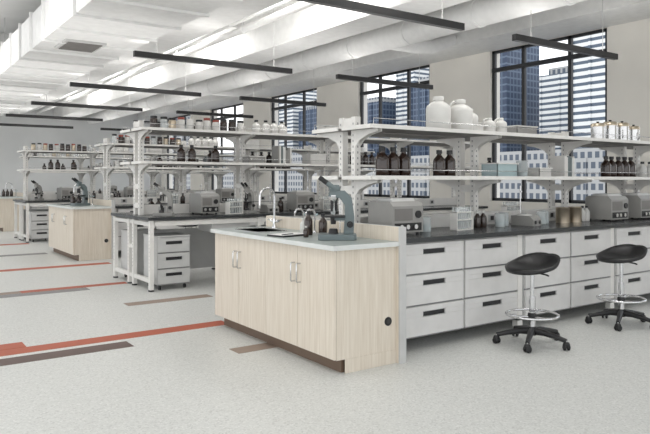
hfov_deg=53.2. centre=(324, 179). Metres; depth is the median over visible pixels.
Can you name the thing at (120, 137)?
jars
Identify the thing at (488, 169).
storage bin
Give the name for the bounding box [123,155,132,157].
storage bin
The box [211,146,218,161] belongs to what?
bottles
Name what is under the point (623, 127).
steel canister
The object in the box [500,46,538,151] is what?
office tower
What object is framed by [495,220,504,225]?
glass beaker
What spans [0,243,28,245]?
plank
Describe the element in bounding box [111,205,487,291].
lab bench
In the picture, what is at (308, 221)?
bottle
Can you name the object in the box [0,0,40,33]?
ceiling
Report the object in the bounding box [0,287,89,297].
plank
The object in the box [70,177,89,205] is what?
microscope
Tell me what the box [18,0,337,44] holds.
joist
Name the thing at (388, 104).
office tower
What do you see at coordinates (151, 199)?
bottles
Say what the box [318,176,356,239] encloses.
microscope
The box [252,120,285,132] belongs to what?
bottles
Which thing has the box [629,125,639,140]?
steel canister
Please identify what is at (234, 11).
ceiling beam
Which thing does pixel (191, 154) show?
bottles
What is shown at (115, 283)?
plank
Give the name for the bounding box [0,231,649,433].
floor
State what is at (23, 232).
lab bench
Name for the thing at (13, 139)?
wall
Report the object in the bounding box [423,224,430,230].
glass beaker
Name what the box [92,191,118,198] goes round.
bottles
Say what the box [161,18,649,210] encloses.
wall
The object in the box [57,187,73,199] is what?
centrifuge
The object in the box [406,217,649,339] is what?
lab bench
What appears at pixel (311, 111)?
office tower
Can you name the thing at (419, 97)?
office tower
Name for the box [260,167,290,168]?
bottles
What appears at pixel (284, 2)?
ceiling pipe
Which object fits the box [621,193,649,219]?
centrifuge
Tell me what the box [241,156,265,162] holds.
storage bin
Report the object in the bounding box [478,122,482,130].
storage bin
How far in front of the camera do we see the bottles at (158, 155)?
12.41 m
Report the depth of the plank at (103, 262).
10.26 m
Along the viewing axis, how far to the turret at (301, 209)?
5.77 m
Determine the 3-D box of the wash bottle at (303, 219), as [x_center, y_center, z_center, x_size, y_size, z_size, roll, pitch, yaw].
[-0.165,0.394,5.645,0.056,0.130,0.126,0,0,42]
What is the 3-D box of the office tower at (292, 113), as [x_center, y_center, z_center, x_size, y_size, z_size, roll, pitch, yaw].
[-21.796,-30.630,579.422,30.600,184.000,23.200,0,0,-35]
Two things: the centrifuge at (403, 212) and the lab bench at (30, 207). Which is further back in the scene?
the lab bench at (30, 207)
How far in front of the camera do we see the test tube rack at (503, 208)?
7.41 m
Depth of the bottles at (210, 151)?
9.40 m
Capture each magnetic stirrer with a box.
[260,204,278,211]
[511,186,540,225]
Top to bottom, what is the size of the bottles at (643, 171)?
0.200 m
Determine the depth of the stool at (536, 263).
5.39 m
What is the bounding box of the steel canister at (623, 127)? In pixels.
[618,121,629,139]
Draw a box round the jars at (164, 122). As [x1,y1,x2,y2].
[158,121,194,128]
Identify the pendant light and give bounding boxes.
[0,123,72,128]
[6,113,102,120]
[31,95,142,111]
[70,46,200,96]
[100,109,154,130]
[133,42,291,73]
[133,100,192,124]
[176,98,252,117]
[239,81,325,106]
[297,0,464,30]
[336,54,432,89]
[512,0,617,59]
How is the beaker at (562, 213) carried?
on the lab bench at (456, 280)
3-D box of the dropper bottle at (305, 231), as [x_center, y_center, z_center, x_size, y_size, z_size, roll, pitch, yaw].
[-0.152,0.414,5.200,0.044,0.090,0.043,0,0,-35]
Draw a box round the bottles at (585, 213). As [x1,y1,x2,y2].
[581,206,589,220]
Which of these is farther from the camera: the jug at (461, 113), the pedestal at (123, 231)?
the pedestal at (123, 231)
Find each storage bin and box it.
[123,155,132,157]
[146,148,161,152]
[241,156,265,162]
[246,140,259,147]
[301,154,327,163]
[316,125,338,134]
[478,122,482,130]
[480,163,518,175]
[507,125,537,133]
[522,168,552,175]
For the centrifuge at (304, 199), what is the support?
on the lab bench at (202, 241)
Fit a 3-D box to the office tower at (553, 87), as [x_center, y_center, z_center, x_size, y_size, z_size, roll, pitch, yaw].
[146.271,-0.630,361.398,35.600,124.000,37.200,0,0,-35]
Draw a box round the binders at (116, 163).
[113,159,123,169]
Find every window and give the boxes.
[167,114,189,189]
[211,103,242,189]
[272,88,316,193]
[360,65,429,197]
[492,28,606,203]
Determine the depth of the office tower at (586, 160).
276.05 m
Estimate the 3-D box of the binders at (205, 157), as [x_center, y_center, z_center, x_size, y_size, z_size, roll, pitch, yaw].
[-2.292,-0.353,13.072,0.250,0.244,0.180,0,0,-35]
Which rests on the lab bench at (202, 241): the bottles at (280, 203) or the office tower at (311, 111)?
the bottles at (280, 203)
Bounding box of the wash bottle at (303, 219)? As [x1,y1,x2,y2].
[300,218,304,232]
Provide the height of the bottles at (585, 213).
0.170 m
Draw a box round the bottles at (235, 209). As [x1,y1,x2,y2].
[233,198,247,212]
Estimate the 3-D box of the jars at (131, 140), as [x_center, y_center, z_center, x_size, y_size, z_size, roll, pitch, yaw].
[-3.727,-0.742,12.679,0.750,0.162,0.137,0,0,-35]
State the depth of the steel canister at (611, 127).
7.53 m
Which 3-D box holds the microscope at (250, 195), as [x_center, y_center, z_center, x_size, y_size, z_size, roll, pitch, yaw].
[-1.070,0.244,9.019,0.170,0.429,0.256,0,0,26]
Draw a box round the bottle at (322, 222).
[319,213,326,232]
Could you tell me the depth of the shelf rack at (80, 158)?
19.66 m
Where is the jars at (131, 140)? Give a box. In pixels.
[115,138,152,143]
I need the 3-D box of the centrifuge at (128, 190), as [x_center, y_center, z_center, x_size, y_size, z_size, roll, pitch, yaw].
[-4.740,0.306,15.908,0.300,0.305,0.345,0,0,-29]
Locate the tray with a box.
[267,232,302,236]
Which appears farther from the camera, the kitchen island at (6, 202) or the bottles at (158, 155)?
the kitchen island at (6, 202)
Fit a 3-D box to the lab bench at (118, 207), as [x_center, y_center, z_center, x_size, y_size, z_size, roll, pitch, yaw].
[-1.674,0.915,13.810,6.070,0.910,1.500,0,0,-35]
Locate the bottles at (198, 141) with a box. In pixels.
[188,136,213,145]
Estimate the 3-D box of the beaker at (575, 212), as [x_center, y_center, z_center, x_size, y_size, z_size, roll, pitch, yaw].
[2.740,0.377,7.110,0.153,0.165,0.153,0,0,10]
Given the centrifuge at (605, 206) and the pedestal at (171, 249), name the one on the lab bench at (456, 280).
the centrifuge at (605, 206)
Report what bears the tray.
on the lab bench at (337, 305)
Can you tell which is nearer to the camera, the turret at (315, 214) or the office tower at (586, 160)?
the turret at (315, 214)
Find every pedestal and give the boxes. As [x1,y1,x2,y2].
[29,210,48,241]
[120,228,159,276]
[143,232,190,289]
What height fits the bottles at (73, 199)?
0.200 m
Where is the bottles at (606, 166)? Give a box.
[601,156,635,176]
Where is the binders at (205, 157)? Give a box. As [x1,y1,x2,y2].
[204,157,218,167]
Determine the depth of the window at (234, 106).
23.40 m
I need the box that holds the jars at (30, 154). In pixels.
[28,153,73,156]
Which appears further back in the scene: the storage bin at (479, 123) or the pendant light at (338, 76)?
the pendant light at (338, 76)
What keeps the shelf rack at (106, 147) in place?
on the lab bench at (118, 207)
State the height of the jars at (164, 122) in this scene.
0.164 m
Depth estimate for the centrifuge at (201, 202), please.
8.67 m
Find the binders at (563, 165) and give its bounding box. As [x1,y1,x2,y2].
[550,156,573,176]
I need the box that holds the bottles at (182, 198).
[173,193,184,203]
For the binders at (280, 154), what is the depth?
9.49 m
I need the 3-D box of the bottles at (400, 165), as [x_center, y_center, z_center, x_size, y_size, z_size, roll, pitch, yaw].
[0.598,-0.156,5.673,0.370,0.260,0.126,0,0,-35]
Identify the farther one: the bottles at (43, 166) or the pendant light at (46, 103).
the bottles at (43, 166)
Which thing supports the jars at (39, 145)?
in the shelf rack at (92, 154)
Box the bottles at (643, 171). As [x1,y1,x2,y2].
[638,162,649,176]
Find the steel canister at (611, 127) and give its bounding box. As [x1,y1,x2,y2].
[603,120,617,138]
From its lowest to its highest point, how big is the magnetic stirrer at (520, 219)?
0.400 m
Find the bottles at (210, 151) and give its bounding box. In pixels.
[207,150,211,161]
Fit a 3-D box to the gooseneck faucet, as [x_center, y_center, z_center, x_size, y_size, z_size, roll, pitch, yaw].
[-0.542,0.265,6.172,0.203,0.389,0.182,0,0,-35]
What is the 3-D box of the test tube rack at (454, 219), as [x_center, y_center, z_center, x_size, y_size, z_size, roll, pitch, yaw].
[1.259,0.354,5.975,0.260,0.210,0.080,0,0,-44]
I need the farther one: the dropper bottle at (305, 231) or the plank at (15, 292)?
the plank at (15, 292)
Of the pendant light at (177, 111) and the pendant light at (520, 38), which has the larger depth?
the pendant light at (177, 111)
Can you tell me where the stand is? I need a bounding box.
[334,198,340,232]
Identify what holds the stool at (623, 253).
on the floor
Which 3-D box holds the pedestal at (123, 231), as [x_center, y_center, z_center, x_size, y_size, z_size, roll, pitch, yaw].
[-2.567,1.032,9.090,0.440,0.675,0.515,0,0,-35]
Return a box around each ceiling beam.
[4,0,283,114]
[51,0,469,120]
[116,0,471,106]
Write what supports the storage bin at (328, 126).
in the shelf rack at (138, 133)
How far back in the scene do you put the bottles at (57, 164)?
14.91 m
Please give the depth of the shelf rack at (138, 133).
9.47 m
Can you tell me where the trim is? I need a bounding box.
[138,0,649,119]
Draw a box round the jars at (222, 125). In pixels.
[150,116,243,130]
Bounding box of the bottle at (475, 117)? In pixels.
[472,109,477,129]
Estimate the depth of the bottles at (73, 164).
15.16 m
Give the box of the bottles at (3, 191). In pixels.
[2,189,12,195]
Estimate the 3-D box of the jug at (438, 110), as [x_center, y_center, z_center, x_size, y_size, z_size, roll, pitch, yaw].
[1.048,-0.611,6.000,0.230,0.320,0.235,0,0,18]
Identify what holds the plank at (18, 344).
on the floor
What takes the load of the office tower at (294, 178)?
on the ground
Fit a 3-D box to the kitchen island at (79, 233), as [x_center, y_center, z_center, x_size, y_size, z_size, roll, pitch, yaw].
[-4.496,0.861,11.860,0.734,1.018,1.916,0,0,-35]
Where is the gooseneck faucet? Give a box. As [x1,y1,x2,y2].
[259,187,281,227]
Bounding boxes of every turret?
[294,208,304,217]
[305,209,317,232]
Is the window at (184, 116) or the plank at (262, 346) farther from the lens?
the window at (184, 116)
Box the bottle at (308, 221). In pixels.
[304,211,312,234]
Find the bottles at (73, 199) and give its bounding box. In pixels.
[70,194,80,202]
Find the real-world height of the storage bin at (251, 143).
0.172 m
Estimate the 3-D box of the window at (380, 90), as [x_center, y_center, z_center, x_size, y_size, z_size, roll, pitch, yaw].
[1.675,-1.095,15.705,0.070,3.030,2.600,0,0,-35]
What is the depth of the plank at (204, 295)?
7.37 m
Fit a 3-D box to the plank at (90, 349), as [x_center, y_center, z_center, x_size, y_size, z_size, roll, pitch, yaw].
[-2.768,1.369,4.630,2.780,0.004,0.200,0,0,-35]
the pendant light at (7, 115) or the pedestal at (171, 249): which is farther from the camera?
the pendant light at (7, 115)
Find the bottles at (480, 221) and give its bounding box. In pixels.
[474,211,486,227]
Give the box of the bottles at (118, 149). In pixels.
[99,147,120,151]
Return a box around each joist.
[0,33,234,71]
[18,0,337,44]
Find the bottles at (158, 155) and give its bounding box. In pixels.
[131,155,162,166]
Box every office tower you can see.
[172,116,189,156]
[172,146,316,192]
[279,90,316,147]
[299,106,316,146]
[367,97,395,156]
[367,148,604,199]
[396,68,428,153]
[411,76,428,155]
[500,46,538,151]
[539,66,567,149]
[573,32,604,148]
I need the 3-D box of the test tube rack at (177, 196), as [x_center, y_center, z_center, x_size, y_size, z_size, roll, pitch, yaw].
[-2.889,0.354,12.311,0.080,0.210,0.260,0,0,38]
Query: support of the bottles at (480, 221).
on the lab bench at (456, 280)
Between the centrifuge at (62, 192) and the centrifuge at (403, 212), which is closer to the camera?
the centrifuge at (403, 212)
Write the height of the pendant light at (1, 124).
1.350 m
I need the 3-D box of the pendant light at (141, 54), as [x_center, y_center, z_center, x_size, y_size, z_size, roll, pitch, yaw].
[-1.706,-2.505,10.405,2.750,1.350,0.080,0,0,-35]
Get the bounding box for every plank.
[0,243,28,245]
[0,253,46,256]
[0,262,111,271]
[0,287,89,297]
[0,291,20,294]
[0,320,223,356]
[0,341,132,365]
[0,342,25,349]
[19,282,126,292]
[123,294,212,305]
[230,343,277,353]
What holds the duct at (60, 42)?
hanging from the ceiling
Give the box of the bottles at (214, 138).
[207,137,217,145]
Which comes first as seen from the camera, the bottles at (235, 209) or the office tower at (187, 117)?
the bottles at (235, 209)
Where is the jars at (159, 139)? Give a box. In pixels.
[144,136,180,144]
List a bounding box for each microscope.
[30,180,43,199]
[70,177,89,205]
[153,182,173,215]
[238,182,256,213]
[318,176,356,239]
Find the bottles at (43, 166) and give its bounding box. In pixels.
[42,163,64,171]
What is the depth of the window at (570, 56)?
12.55 m
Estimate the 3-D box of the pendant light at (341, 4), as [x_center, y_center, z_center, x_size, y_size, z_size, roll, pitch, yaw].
[0.561,-2.505,7.171,2.750,1.350,0.080,0,0,-35]
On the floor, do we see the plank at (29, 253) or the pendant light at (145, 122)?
the plank at (29, 253)
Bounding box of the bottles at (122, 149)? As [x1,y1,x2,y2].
[121,147,128,151]
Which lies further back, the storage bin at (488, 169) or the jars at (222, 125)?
the jars at (222, 125)
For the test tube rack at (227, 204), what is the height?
0.210 m
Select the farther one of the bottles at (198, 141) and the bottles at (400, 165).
the bottles at (198, 141)
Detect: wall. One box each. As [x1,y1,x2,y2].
[0,106,160,195]
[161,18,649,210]
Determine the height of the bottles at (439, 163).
0.250 m
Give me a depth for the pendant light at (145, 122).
21.34 m
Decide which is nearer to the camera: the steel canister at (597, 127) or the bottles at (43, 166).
the steel canister at (597, 127)
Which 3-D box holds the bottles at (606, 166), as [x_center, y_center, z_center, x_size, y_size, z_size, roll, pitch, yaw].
[3.475,-0.151,7.692,0.636,0.250,0.126,0,0,-35]
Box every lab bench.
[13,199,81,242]
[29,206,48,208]
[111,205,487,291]
[115,199,365,250]
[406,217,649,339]
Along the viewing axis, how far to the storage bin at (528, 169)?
6.75 m
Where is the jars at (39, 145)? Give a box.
[31,143,91,150]
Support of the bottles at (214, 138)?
in the shelf rack at (106, 147)
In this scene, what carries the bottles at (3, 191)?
on the kitchen island at (6, 202)
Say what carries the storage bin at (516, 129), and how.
in the shelf rack at (456, 138)
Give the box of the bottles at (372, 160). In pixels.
[348,152,378,164]
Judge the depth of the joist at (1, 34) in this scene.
14.07 m
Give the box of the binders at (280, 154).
[272,146,291,162]
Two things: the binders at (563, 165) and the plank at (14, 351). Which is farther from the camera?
the binders at (563, 165)
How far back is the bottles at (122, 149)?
16.36 m
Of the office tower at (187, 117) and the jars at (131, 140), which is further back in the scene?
the office tower at (187, 117)
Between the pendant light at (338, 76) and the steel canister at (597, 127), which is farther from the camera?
the pendant light at (338, 76)
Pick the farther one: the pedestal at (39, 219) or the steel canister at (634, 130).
the pedestal at (39, 219)
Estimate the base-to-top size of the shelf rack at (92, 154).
1.238 m
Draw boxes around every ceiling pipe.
[30,0,293,111]
[36,2,316,113]
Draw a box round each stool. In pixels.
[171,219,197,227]
[492,252,570,352]
[585,244,649,330]
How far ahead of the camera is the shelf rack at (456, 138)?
6.47 m
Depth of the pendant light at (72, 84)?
13.42 m
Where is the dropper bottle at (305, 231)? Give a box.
[303,226,308,237]
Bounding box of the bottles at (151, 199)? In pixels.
[148,198,160,204]
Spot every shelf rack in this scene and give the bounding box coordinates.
[17,146,266,199]
[19,154,227,193]
[94,138,374,203]
[120,120,478,214]
[312,116,649,227]
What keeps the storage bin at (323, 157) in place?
in the shelf rack at (138, 133)
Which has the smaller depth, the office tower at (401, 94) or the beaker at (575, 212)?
the beaker at (575, 212)
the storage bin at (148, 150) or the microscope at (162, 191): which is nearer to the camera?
the microscope at (162, 191)
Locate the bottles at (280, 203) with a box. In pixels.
[277,198,283,210]
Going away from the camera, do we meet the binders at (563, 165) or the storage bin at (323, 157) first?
the binders at (563, 165)
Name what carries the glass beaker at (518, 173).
on the shelf rack at (456, 138)
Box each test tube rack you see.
[166,195,178,203]
[225,201,242,213]
[320,199,334,209]
[450,211,472,230]
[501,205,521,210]
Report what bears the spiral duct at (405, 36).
hanging from the ceiling
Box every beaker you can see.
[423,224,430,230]
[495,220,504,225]
[517,170,527,175]
[541,218,545,223]
[556,207,569,222]
[570,207,581,221]
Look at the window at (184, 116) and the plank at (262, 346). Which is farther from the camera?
the window at (184, 116)
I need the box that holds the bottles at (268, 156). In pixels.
[250,152,271,162]
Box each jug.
[426,96,450,127]
[449,99,472,129]
[482,118,495,130]
[494,118,506,131]
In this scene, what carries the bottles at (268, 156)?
in the shelf rack at (138, 133)
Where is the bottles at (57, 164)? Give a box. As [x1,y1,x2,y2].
[48,159,59,168]
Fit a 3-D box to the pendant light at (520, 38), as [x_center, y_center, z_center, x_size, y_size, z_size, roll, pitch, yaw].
[3.456,-2.505,9.200,2.380,1.350,0.080,0,0,-35]
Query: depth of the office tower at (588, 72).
286.20 m
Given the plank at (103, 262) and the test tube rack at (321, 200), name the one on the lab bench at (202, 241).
the test tube rack at (321, 200)
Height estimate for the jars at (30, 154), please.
0.181 m
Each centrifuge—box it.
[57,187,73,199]
[110,185,116,192]
[124,186,132,196]
[189,191,219,214]
[216,188,233,202]
[287,190,314,210]
[368,198,422,233]
[585,193,627,220]
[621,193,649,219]
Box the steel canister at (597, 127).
[590,121,604,137]
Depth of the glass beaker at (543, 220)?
6.71 m
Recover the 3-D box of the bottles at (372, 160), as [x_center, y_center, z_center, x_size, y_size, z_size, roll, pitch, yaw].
[0.597,-0.341,10.430,0.750,0.220,0.122,0,0,-35]
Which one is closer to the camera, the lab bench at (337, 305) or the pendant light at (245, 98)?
the lab bench at (337, 305)
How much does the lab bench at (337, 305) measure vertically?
1.018 m
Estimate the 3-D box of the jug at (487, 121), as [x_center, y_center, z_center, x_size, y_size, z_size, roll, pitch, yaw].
[1.621,-0.531,6.399,0.119,0.160,0.119,0,0,-31]
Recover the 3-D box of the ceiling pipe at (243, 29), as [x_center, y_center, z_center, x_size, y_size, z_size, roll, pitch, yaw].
[-3.394,-2.859,14.077,0.144,0.642,26.950,0,0,-35]
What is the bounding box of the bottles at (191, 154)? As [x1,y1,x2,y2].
[177,145,195,161]
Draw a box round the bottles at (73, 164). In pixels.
[71,160,75,169]
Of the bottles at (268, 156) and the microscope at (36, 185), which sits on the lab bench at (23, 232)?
the microscope at (36, 185)
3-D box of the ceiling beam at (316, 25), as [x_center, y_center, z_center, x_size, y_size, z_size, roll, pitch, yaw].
[-1.320,-2.764,12.556,0.610,0.828,31.880,0,0,-35]
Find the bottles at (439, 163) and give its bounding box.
[433,150,455,175]
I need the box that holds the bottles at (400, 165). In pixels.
[376,147,409,175]
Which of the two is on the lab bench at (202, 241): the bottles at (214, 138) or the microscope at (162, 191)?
the microscope at (162, 191)
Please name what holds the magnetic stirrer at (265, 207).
on the lab bench at (202, 241)
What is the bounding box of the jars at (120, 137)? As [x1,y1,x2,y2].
[112,134,129,142]
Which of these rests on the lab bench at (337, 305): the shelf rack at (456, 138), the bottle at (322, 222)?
the bottle at (322, 222)
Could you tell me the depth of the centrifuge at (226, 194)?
13.03 m
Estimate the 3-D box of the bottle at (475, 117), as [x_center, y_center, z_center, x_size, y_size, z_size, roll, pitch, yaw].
[1.415,-0.576,6.392,0.186,0.250,0.180,0,0,2]
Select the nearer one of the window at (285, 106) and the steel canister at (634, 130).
the steel canister at (634, 130)
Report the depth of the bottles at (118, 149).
15.75 m
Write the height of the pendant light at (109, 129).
1.350 m
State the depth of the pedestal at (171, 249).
8.13 m
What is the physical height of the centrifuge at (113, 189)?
0.305 m
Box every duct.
[0,0,242,115]
[87,0,585,123]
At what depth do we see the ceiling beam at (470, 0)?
13.33 m
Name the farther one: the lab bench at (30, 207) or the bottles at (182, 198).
the lab bench at (30, 207)
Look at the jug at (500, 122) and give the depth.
6.45 m
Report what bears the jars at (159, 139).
in the shelf rack at (106, 147)
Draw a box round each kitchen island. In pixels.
[0,192,25,231]
[47,198,114,260]
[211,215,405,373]

